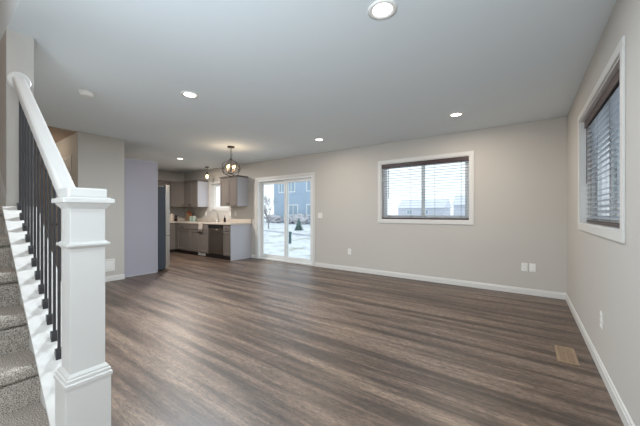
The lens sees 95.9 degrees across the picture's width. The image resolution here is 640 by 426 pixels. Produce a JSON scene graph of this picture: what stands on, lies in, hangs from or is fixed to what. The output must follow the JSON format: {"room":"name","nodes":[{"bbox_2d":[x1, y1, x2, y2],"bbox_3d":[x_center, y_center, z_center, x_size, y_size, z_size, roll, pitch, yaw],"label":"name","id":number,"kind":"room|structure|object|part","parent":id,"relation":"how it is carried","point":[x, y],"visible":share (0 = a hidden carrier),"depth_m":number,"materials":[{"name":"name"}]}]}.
{"room":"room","nodes":[
{"label":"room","id":0,"kind":"room"},
{"bbox_2d":[0,29,33,205],"bbox_3d":[-4.043,-0.067,3.417,4.650,2.440,0.138,0,0,35],"label":"wall","id":1,"kind":"structure","parent":0,"point":[16,49],"depth_m":2.05,"materials":[{"name":"beige paint"}]},
{"bbox_2d":[36,146,36,206],"bbox_3d":[-5.714,-0.067,5.208,0.150,2.440,1.117,0,0,35],"label":"wall","id":2,"kind":"structure","parent":0,"point":[36,146],"depth_m":5.50,"materials":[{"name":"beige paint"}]},
{"bbox_2d":[47,131,123,276],"bbox_3d":[-4.934,-0.067,5.733,3.230,2.440,0.643,0,0,35],"label":"wall","id":3,"kind":"structure","parent":0,"point":[97,160],"depth_m":4.88,"materials":[{"name":"beige paint"}]},
{"bbox_2d":[105,258,114,271],"bbox_3d":[-3.620,0.880,4.790,0.006,0.205,0.365,0,0,35],"label":"air vent","id":4,"kind":"object","parent":3,"relation":"in","point":[108,265],"visible":0.44,"depth_m":4.88,"materials":[{"name":"white plastic"}]},
{"bbox_2d":[105,274,124,281],"bbox_3d":[-3.744,1.111,4.877,0.323,0.085,0.656,0,0,35],"label":"baseboard","id":5,"kind":"structure","parent":3,"relation":"attached to","point":[121,276],"depth_m":4.93,"materials":[{"name":"white paint"}]},
{"bbox_2d":[158,170,183,217],"bbox_3d":[-5.467,-0.067,7.891,0.140,2.440,3.541,0,0,35],"label":"wall","id":6,"kind":"structure","parent":0,"point":[162,175],"depth_m":9.04,"materials":[{"name":"beige paint"}]},
{"bbox_2d":[158,180,169,185],"bbox_3d":[-4.840,-0.567,8.322,0.378,0.770,0.844,0,0,35],"label":"upper cabinet","id":7,"kind":"object","parent":6,"relation":"attached to","point":[160,182],"visible":0.08,"depth_m":8.41,"materials":[{"name":"grey paint"}]},
{"bbox_3d":[-4.599,-0.545,8.403,0.019,0.714,0.415,0,0,35],"label":"door","id":8,"kind":"part","parent":7,"relation":"part of","materials":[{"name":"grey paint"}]},
{"bbox_2d":[0,0,615,172],"bbox_3d":[-1.854,-1.432,4.725,9.699,0.310,4.808,0,0,35],"label":"ceiling","id":9,"kind":"structure","parent":0,"point":[270,78],"depth_m":2.59,"materials":[{"name":"paint"}]},
{"bbox_2d":[78,89,94,97],"bbox_3d":[-2.481,-1.264,3.067,0.144,0.046,0.144,0,0,35],"label":"smoke detector","id":10,"kind":"object","parent":9,"relation":"attached to","point":[86,93],"visible":1,"depth_m":3.03,"materials":[{"name":"white plastic"}]},
{"bbox_2d":[181,91,198,97],"bbox_3d":[-1.414,-1.282,3.134,0.184,0.010,0.184,0,0,35],"label":"recessed light","id":11,"kind":"object","parent":9,"relation":"in","point":[188,94],"visible":1,"depth_m":3.13,"materials":[{"name":"white plastic"}]},
{"bbox_2d":[184,93,195,96],"bbox_3d":[-1.414,-1.285,3.134,0.120,0.002,0.120,0,0,-15],"label":"diffuser","id":12,"kind":"object","parent":11,"relation":"attached to","point":[185,94],"depth_m":3.15,"materials":[{"name":"beige plastic"}]},
{"bbox_2d":[221,146,239,176],"bbox_3d":[-1.723,-0.992,5.581,0.334,0.588,0.384,0,0,35],"label":"chandelier","id":13,"kind":"object","parent":9,"relation":"hanging from","point":[230,147],"visible":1,"depth_m":5.55,"materials":[{"name":"brown metal"}]},
{"bbox_2d":[368,0,396,19],"bbox_3d":[0.394,-1.282,1.825,0.184,0.010,0.184,0,0,35],"label":"recessed light","id":14,"kind":"object","parent":9,"relation":"in","point":[379,9],"visible":1,"depth_m":1.82,"materials":[{"name":"white plastic"}]},
{"bbox_2d":[373,3,391,16],"bbox_3d":[0.394,-1.285,1.825,0.120,0.002,0.120,0,0,-15],"label":"diffuser","id":15,"kind":"object","parent":14,"relation":"attached to","point":[379,9],"depth_m":1.83,"materials":[{"name":"beige plastic"}]},
{"bbox_2d":[448,112,463,116],"bbox_3d":[1.777,-1.282,3.768,0.184,0.010,0.184,0,0,35],"label":"recessed light","id":16,"kind":"object","parent":9,"relation":"in","point":[456,114],"visible":1,"depth_m":3.76,"materials":[{"name":"white plastic"}]},
{"bbox_2d":[105,252,623,425],"bbox_3d":[-2.860,1.213,3.312,9.699,0.120,8.278,0,0,35],"label":"floor","id":17,"kind":"structure","parent":0,"point":[198,340],"depth_m":2.38,"materials":[{"name":"wood"}]},
{"bbox_2d":[0,171,49,425],"bbox_3d":[-2.699,-0.191,1.806,3.018,2.688,0.928,0,0,35],"label":"staircase","id":18,"kind":"structure","parent":17,"relation":"on","point":[22,403],"depth_m":1.50,"materials":[{"name":"carpet"}]},
{"bbox_2d":[6,72,114,425],"bbox_3d":[-1.568,0.076,1.656,1.424,2.154,0.182,0,0,35],"label":"stair railing","id":19,"kind":"object","parent":17,"relation":"on","point":[83,377],"visible":1,"depth_m":1.29,"materials":[{"name":"white paint"}]},
{"bbox_3d":[-1.627,-0.465,1.686,1.244,0.999,0.070,0,0,35],"label":"handrail","id":20,"kind":"part","parent":19,"relation":"part of","materials":[{"name":"white paint"}]},
{"bbox_3d":[-1.063,0.353,1.296,0.125,0.800,0.125,0,0,35],"label":"newel post","id":21,"kind":"part","parent":19,"relation":"part of","materials":[{"name":"white paint"}]},
{"bbox_2d":[124,157,157,276],"bbox_3d":[-3.755,0.081,5.668,1.028,2.145,0.606,0,0,35],"label":"enclosure","id":22,"kind":"object","parent":17,"relation":"on","point":[140,176],"visible":0.57,"depth_m":5.37,"materials":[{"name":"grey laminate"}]},
{"bbox_2d":[158,185,169,270],"bbox_3d":[-3.650,0.295,5.797,0.928,1.715,0.890,0,0,35],"label":"fridge","id":23,"kind":"object","parent":17,"relation":"on","point":[164,190],"visible":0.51,"depth_m":5.75,"materials":[{"name":"grey metal"}]},
{"bbox_3d":[-3.257,-0.054,5.946,0.460,1.015,0.080,0,0,35],"label":"door","id":24,"kind":"part","parent":23,"relation":"part of","materials":[{"name":"metal"}]},
{"bbox_3d":[-3.448,0.780,6.082,0.928,0.625,0.080,0,0,35],"label":"freezer drawer","id":25,"kind":"part","parent":23,"relation":"part of","materials":[{"name":"metal"}]},
{"bbox_2d":[167,223,176,252],"bbox_3d":[-4.644,0.722,8.355,0.658,0.862,1.826,0,0,35],"label":"base cabinet","id":26,"kind":"object","parent":17,"relation":"on","point":[172,225],"visible":0.06,"depth_m":8.38,"materials":[{"name":"grey paint"}]},
{"bbox_2d":[170,218,251,224],"bbox_3d":[-3.599,0.221,7.612,3.223,0.136,1.827,0,0,35],"label":"countertop","id":27,"kind":"structure","parent":26,"relation":"on","point":[179,220],"depth_m":7.84,"materials":[{"name":"beige stone"}]},
{"bbox_2d":[198,222,202,231],"bbox_3d":[-3.138,0.372,7.662,0.200,0.249,0.106,0,0,35],"label":"dish towel","id":28,"kind":"object","parent":27,"relation":"hanging from","point":[200,224],"visible":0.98,"depth_m":7.63,"materials":[{"name":"white fabric"}]},
{"bbox_2d":[175,223,191,253],"bbox_3d":[-3.758,0.722,8.442,0.785,0.862,0.656,0,0,35],"label":"base cabinet","id":29,"kind":"object","parent":17,"relation":"on","point":[182,230],"visible":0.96,"depth_m":8.20,"materials":[{"name":"grey paint"}]},
{"bbox_3d":[-3.869,0.378,8.169,0.620,0.140,0.019,0,0,35],"label":"drawer","id":30,"kind":"part","parent":29,"relation":"part of","materials":[{"name":"grey paint"}]},
{"bbox_3d":[-3.869,0.750,8.169,0.620,0.575,0.019,0,0,35],"label":"door","id":31,"kind":"part","parent":29,"relation":"part of","materials":[{"name":"grey paint"}]},
{"bbox_2d":[190,224,210,256],"bbox_3d":[-3.077,0.722,7.958,0.875,0.862,0.656,0,0,35],"label":"base cabinet","id":32,"kind":"object","parent":17,"relation":"on","point":[199,241],"visible":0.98,"depth_m":7.69,"materials":[{"name":"grey paint"}]},
{"bbox_3d":[-3.417,0.750,7.847,0.420,0.575,0.019,0,0,35],"label":"door","id":33,"kind":"part","parent":32,"relation":"part of","materials":[{"name":"grey paint"}]},
{"bbox_3d":[-3.244,0.378,7.724,0.845,0.140,0.019,0,0,35],"label":"drawer","id":34,"kind":"part","parent":32,"relation":"part of","materials":[{"name":"grey paint"}]},
{"bbox_3d":[-3.070,0.750,7.600,0.418,0.575,0.019,0,0,35],"label":"door","id":35,"kind":"part","parent":32,"relation":"part of","materials":[{"name":"grey paint"}]},
{"bbox_2d":[208,224,225,258],"bbox_3d":[-2.479,0.723,7.518,0.600,0.860,0.674,0,0,35],"label":"dishwasher","id":36,"kind":"object","parent":17,"relation":"on","point":[215,231],"visible":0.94,"depth_m":7.29,"materials":[{"name":"black metal"}]},
{"bbox_3d":[-2.633,0.711,7.302,0.584,0.645,0.033,0,0,35],"label":"door","id":37,"kind":"part","parent":36,"relation":"part of","materials":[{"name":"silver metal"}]},
{"bbox_3d":[-2.634,0.339,7.300,0.584,0.088,0.038,0,0,35],"label":"control panel","id":38,"kind":"part","parent":36,"relation":"part of","materials":[{"name":"black plastic"}]},
{"bbox_3d":[-2.596,1.108,7.354,0.600,0.090,0.030,0,0,35],"label":"kick plate","id":39,"kind":"part","parent":36,"relation":"part of","materials":[{"name":"black plastic"}]},
{"bbox_2d":[223,224,250,260],"bbox_3d":[-2.096,0.722,7.259,0.315,0.862,0.656,0,0,35],"label":"base cabinet","id":40,"kind":"object","parent":17,"relation":"on","point":[236,238],"visible":1,"depth_m":7.09,"materials":[{"name":"grey paint"}]},
{"bbox_3d":[-2.271,0.378,7.031,0.265,0.140,0.019,0,0,35],"label":"drawer","id":41,"kind":"part","parent":40,"relation":"part of","materials":[{"name":"grey paint"}]},
{"bbox_3d":[-2.271,0.750,7.031,0.265,0.575,0.019,0,0,35],"label":"door","id":42,"kind":"part","parent":40,"relation":"part of","materials":[{"name":"grey paint"}]},
{"bbox_2d":[554,345,579,365],"bbox_3d":[1.999,1.150,2.342,0.130,0.005,0.335,0,0,35],"label":"floor vent","id":43,"kind":"object","parent":17,"relation":"in","point":[564,354],"visible":1,"depth_m":2.33,"materials":[{"name":"brown metal"}]},
{"bbox_2d":[184,116,566,292],"bbox_3d":[-0.503,-0.007,6.622,9.699,2.560,0.150,0,0,35],"label":"wall","id":44,"kind":"structure","parent":0,"point":[520,169],"depth_m":4.56,"materials":[{"name":"beige paint"}]},
{"bbox_2d":[169,181,183,206],"bbox_3d":[-4.314,-0.567,8.854,0.617,0.770,0.630,0,0,35],"label":"upper cabinet","id":45,"kind":"object","parent":44,"relation":"attached to","point":[176,187],"visible":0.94,"depth_m":8.63,"materials":[{"name":"grey paint"}]},
{"bbox_2d":[183,180,207,206],"bbox_3d":[-3.697,-0.565,8.571,0.724,0.774,0.376,0,0,35],"label":"upper cabinet","id":46,"kind":"object","parent":44,"relation":"attached to","point":[195,191],"visible":1,"depth_m":8.40,"materials":[{"name":"grey paint"}]},
{"bbox_3d":[-3.931,-0.545,8.557,0.340,0.714,0.019,0,0,35],"label":"door","id":47,"kind":"part","parent":46,"relation":"part of","materials":[{"name":"grey paint"}]},
{"bbox_3d":[-3.650,-0.545,8.357,0.340,0.714,0.019,0,0,35],"label":"door","id":48,"kind":"part","parent":46,"relation":"part of","materials":[{"name":"grey paint"}]},
{"bbox_3d":[-3.696,-0.932,8.573,0.724,0.040,0.371,0,0,35],"label":"crown moulding","id":49,"kind":"part","parent":46,"relation":"part of","materials":[{"name":"grey paint"}]},
{"bbox_3d":[-3.403,-0.545,8.389,0.006,0.734,0.331,0,0,35],"label":"panel","id":50,"kind":"part","parent":46,"relation":"part of","materials":[{"name":"grey wood"}]},
{"bbox_2d":[209,181,229,210],"bbox_3d":[-2.824,-0.482,8.267,0.930,0.850,0.163,0,0,35],"label":"window","id":51,"kind":"structure","parent":44,"relation":"in","point":[212,185],"depth_m":8.45,"materials":[{"name":"white paint"}]},
{"bbox_3d":[-2.797,-0.482,8.305,0.786,0.706,0.070,0,0,35],"label":"frame","id":52,"kind":"part","parent":51,"relation":"part of","materials":[{"name":"white plastic"}]},
{"bbox_3d":[-2.799,-0.482,8.302,0.726,0.646,0.024,0,0,35],"label":"sash","id":53,"kind":"part","parent":51,"relation":"part of","materials":[{"name":"white plastic"}]},
{"bbox_2d":[219,175,247,205],"bbox_3d":[-2.276,-0.565,7.559,0.744,0.774,0.376,0,0,35],"label":"upper cabinet","id":54,"kind":"object","parent":44,"relation":"attached to","point":[233,190],"visible":1,"depth_m":7.39,"materials":[{"name":"grey paint"}]},
{"bbox_3d":[-2.501,-0.545,7.539,0.340,0.714,0.019,0,0,35],"label":"door","id":55,"kind":"part","parent":54,"relation":"part of","materials":[{"name":"grey paint"}]},
{"bbox_3d":[-2.221,-0.545,7.339,0.339,0.714,0.019,0,0,35],"label":"door","id":56,"kind":"part","parent":54,"relation":"part of","materials":[{"name":"grey paint"}]},
{"bbox_3d":[-2.274,-0.932,7.561,0.744,0.040,0.371,0,0,35],"label":"crown moulding","id":57,"kind":"part","parent":54,"relation":"part of","materials":[{"name":"grey paint"}]},
{"bbox_3d":[-1.973,-0.545,7.372,0.006,0.734,0.331,0,0,35],"label":"panel","id":58,"kind":"part","parent":54,"relation":"part of","materials":[{"name":"grey wood"}]},
{"bbox_2d":[255,172,314,265],"bbox_3d":[-0.830,0.133,6.847,1.885,2.040,0.163,0,0,35],"label":"door","id":59,"kind":"structure","parent":44,"relation":"in","point":[302,177],"depth_m":6.84,"materials":[{"name":"white paint"}]},
{"bbox_3d":[-1.119,0.163,7.107,0.902,1.881,0.035,0,0,35],"label":"fixed panel","id":60,"kind":"part","parent":59,"relation":"part of","materials":[{"name":"clear glass"}]},
{"bbox_3d":[-0.493,0.163,6.603,0.842,1.881,0.035,0,0,35],"label":"sliding panel","id":61,"kind":"part","parent":59,"relation":"part of","materials":[{"name":"clear glass"}]},
{"bbox_2d":[251,254,565,299],"bbox_3d":[0.755,1.111,5.626,6.194,0.085,0.013,0,0,35],"label":"baseboard","id":62,"kind":"structure","parent":44,"relation":"attached to","point":[542,293],"depth_m":4.63,"materials":[{"name":"white paint"}]},
{"bbox_2d":[378,151,473,224],"bbox_3d":[1.777,-0.392,4.991,1.600,1.150,0.163,0,0,35],"label":"window","id":63,"kind":"structure","parent":44,"relation":"in","point":[469,195],"depth_m":4.95,"materials":[{"name":"white paint"}]},
{"bbox_3d":[1.523,-0.392,5.207,0.732,0.946,0.024,0,0,35],"label":"sash","id":64,"kind":"part","parent":63,"relation":"part of","materials":[{"name":"white plastic"}]},
{"bbox_2d":[382,156,468,219],"bbox_3d":[1.760,-0.393,4.967,1.454,0.998,0.067,0,0,35],"label":"window blind","id":65,"kind":"object","parent":63,"relation":"attached to","point":[466,158],"visible":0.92,"depth_m":4.87,"materials":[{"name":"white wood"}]},
{"bbox_3d":[1.764,0.096,4.973,1.446,0.020,0.048,0,0,35],"label":"rail","id":66,"kind":"part","parent":65,"relation":"part of","materials":[{"name":"brown wood"}]},
{"bbox_3d":[1.764,-0.377,4.973,1.224,0.934,0.053,0,0,35],"label":"ladder cord","id":67,"kind":"part","parent":65,"relation":"part of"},
{"bbox_3d":[2.080,-0.392,4.844,0.732,0.946,0.024,0,0,35],"label":"sash","id":68,"kind":"part","parent":63,"relation":"part of","materials":[{"name":"white plastic"}]},
{"bbox_2d":[521,263,527,270],"bbox_3d":[2.905,0.768,4.098,0.072,0.116,0.009,0,0,35],"label":"wall outlet","id":69,"kind":"object","parent":44,"relation":"attached to","point":[524,266],"visible":1,"depth_m":4.09,"materials":[{"name":"white plastic"}]},
{"bbox_2d":[529,263,535,271],"bbox_3d":[2.980,0.768,4.044,0.072,0.116,0.010,0,0,35],"label":"wall outlet","id":70,"kind":"object","parent":44,"relation":"attached to","point":[532,267],"visible":1,"depth_m":4.04,"materials":[{"name":"white plastic"}]},
{"bbox_2d":[567,0,639,425],"bbox_3d":[0.986,-0.067,0.481,0.150,2.440,8.128,0,0,35],"label":"wall","id":71,"kind":"structure","parent":0,"point":[603,274],"depth_m":1.76,"materials":[{"name":"beige paint"}]},
{"bbox_2d":[566,293,634,425],"bbox_3d":[0.916,1.111,0.523,0.013,0.085,8.115,0,0,35],"label":"baseboard","id":72,"kind":"structure","parent":71,"relation":"attached to","point":[622,411],"depth_m":1.96,"materials":[{"name":"white paint"}]},
{"bbox_2d":[600,310,602,328],"bbox_3d":[2.023,0.768,2.076,0.009,0.116,0.072,0,0,35],"label":"wall outlet","id":73,"kind":"object","parent":71,"relation":"attached to","point":[601,313],"visible":1,"depth_m":2.06,"materials":[{"name":"white plastic"}]},
{"bbox_2d":[578,35,625,243],"bbox_3d":[2.217,-0.405,2.221,0.163,1.145,1.670,0,0,35],"label":"window","id":74,"kind":"structure","parent":71,"relation":"in","point":[601,230],"depth_m":2.19,"materials":[{"name":"white paint"}]},
{"bbox_2d":[584,68,619,226],"bbox_3d":[2.211,-0.406,2.225,0.067,0.993,1.524,0,0,35],"label":"window blind","id":75,"kind":"object","parent":74,"relation":"attached to","point":[598,121],"visible":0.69,"depth_m":2.24,"materials":[{"name":"grey plastic"}]},
{"bbox_3d":[2.216,-0.390,2.221,0.053,0.929,1.283,0,0,35],"label":"ladder cord","id":76,"kind":"part","parent":75,"relation":"part of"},
{"bbox_3d":[2.216,0.081,2.221,0.048,0.020,1.516,0,0,35],"label":"rail","id":77,"kind":"part","parent":75,"relation":"part of","materials":[{"name":"brown wood"}]},
{"bbox_3d":[2.255,-0.405,2.194,0.070,1.001,1.526,0,0,35],"label":"frame","id":78,"kind":"part","parent":74,"relation":"part of","materials":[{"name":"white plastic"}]},
{"bbox_3d":[2.465,-0.405,2.474,0.024,0.941,0.767,0,0,35],"label":"sash","id":79,"kind":"part","parent":74,"relation":"part of","materials":[{"name":"white plastic"}]},
{"bbox_3d":[2.037,-0.405,1.920,0.024,0.941,0.767,0,0,35],"label":"sash","id":80,"kind":"part","parent":74,"relation":"part of","materials":[{"name":"white plastic"}]},
{"bbox_3d":[-1.623,0.562,1.695,1.290,1.182,0.136,0,0,35],"label":"wall","id":81,"kind":"structure","parent":0,"visible":0},
{"bbox_2d":[2,206,60,425],"bbox_3d":[-1.629,0.493,1.700,1.271,1.080,0.180,0,0,35],"label":"trim","id":82,"kind":"structure","parent":81,"relation":"attached to","point":[47,364],"depth_m":1.63,"materials":[{"name":"white paint"}]},
{"label":"outside","id":83,"kind":"structure","parent":0,"visible":0},
{"bbox_2d":[264,215,309,258],"bbox_3d":[19.805,1.603,96.783,220.000,0.200,170.000,0,0,35],"label":"snow","id":84,"kind":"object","parent":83,"point":[299,247],"visible":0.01,"depth_m":16.56,"materials":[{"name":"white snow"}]},
{"bbox_2d":[264,196,277,228],"bbox_3d":[-5.328,-0.018,28.165,2.062,3.287,2.028,0,0,35],"label":"bare tree","id":85,"kind":"object","parent":84,"relation":"on","point":[264,196],"visible":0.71,"depth_m":28.34,"materials":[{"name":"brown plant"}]},
{"bbox_2d":[265,214,282,222],"bbox_3d":[-7.527,1.029,46.709,2.821,1.685,2.880,0,0,-19],"label":"shrub","id":86,"kind":"object","parent":84,"relation":"on","point":[273,218],"visible":0.86,"depth_m":46.01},
{"bbox_2d":[264,230,309,235],"bbox_3d":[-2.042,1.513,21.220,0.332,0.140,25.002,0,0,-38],"label":"sidewalk","id":87,"kind":"structure","parent":84,"relation":"on","point":[264,230],"depth_m":21.04,"materials":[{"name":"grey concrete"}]},
{"bbox_2d":[274,181,309,222],"bbox_3d":[1.215,-3.597,49.465,16.200,10.400,11.000,0,0,35],"label":"house","id":88,"kind":"structure","parent":84,"relation":"on","point":[299,192],"depth_m":47.09,"materials":[{"name":"blue"}]},
{"bbox_3d":[-6.466,-4.297,48.764,1.100,1.500,0.008,0,0,35],"label":"pane","id":89,"kind":"part","parent":88,"relation":"part of","materials":[{"name":"glass"}]},
{"bbox_3d":[-4.755,-4.297,47.546,1.500,1.500,0.008,0,0,35],"label":"pane","id":90,"kind":"part","parent":88,"relation":"part of","materials":[{"name":"glass"}]},
{"bbox_3d":[-4.389,-0.497,47.285,1.800,1.500,0.008,0,0,35],"label":"pane","id":91,"kind":"part","parent":88,"relation":"part of","materials":[{"name":"glass"}]},
{"bbox_3d":[-1.252,-0.497,45.052,1.900,1.500,0.008,0,0,35],"label":"pane","id":92,"kind":"part","parent":88,"relation":"part of","materials":[{"name":"glass"}]},
{"bbox_2d":[295,219,302,229],"bbox_3d":[-1.875,1.013,25.641,1.027,1.220,1.042,0,0,35],"label":"evergreen shrub","id":93,"kind":"object","parent":84,"relation":"on","point":[298,225],"visible":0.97,"depth_m":25.48,"materials":[{"name":"green plant"}]},
{"bbox_2d":[289,214,309,223],"bbox_3d":[-3.033,0.995,43.364,3.198,1.852,3.108,0,0,8],"label":"shrub","id":94,"kind":"object","parent":84,"relation":"on","point":[303,218],"visible":0.85,"depth_m":42.58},
{"bbox_2d":[397,199,451,214],"bbox_3d":[34.264,-1.397,94.678,14.800,6.000,11.000,0,0,35],"label":"house","id":95,"kind":"structure","parent":84,"relation":"on","point":[444,204],"depth_m":91.29,"materials":[{"name":"grey"}]},
{"bbox_2d":[452,195,464,214],"bbox_3d":[42.375,-1.597,74.173,13.800,6.400,11.000,0,0,35],"label":"house","id":96,"kind":"structure","parent":84,"relation":"on","point":[456,203],"depth_m":73.69,"materials":[{"name":"grey"}]}
]}

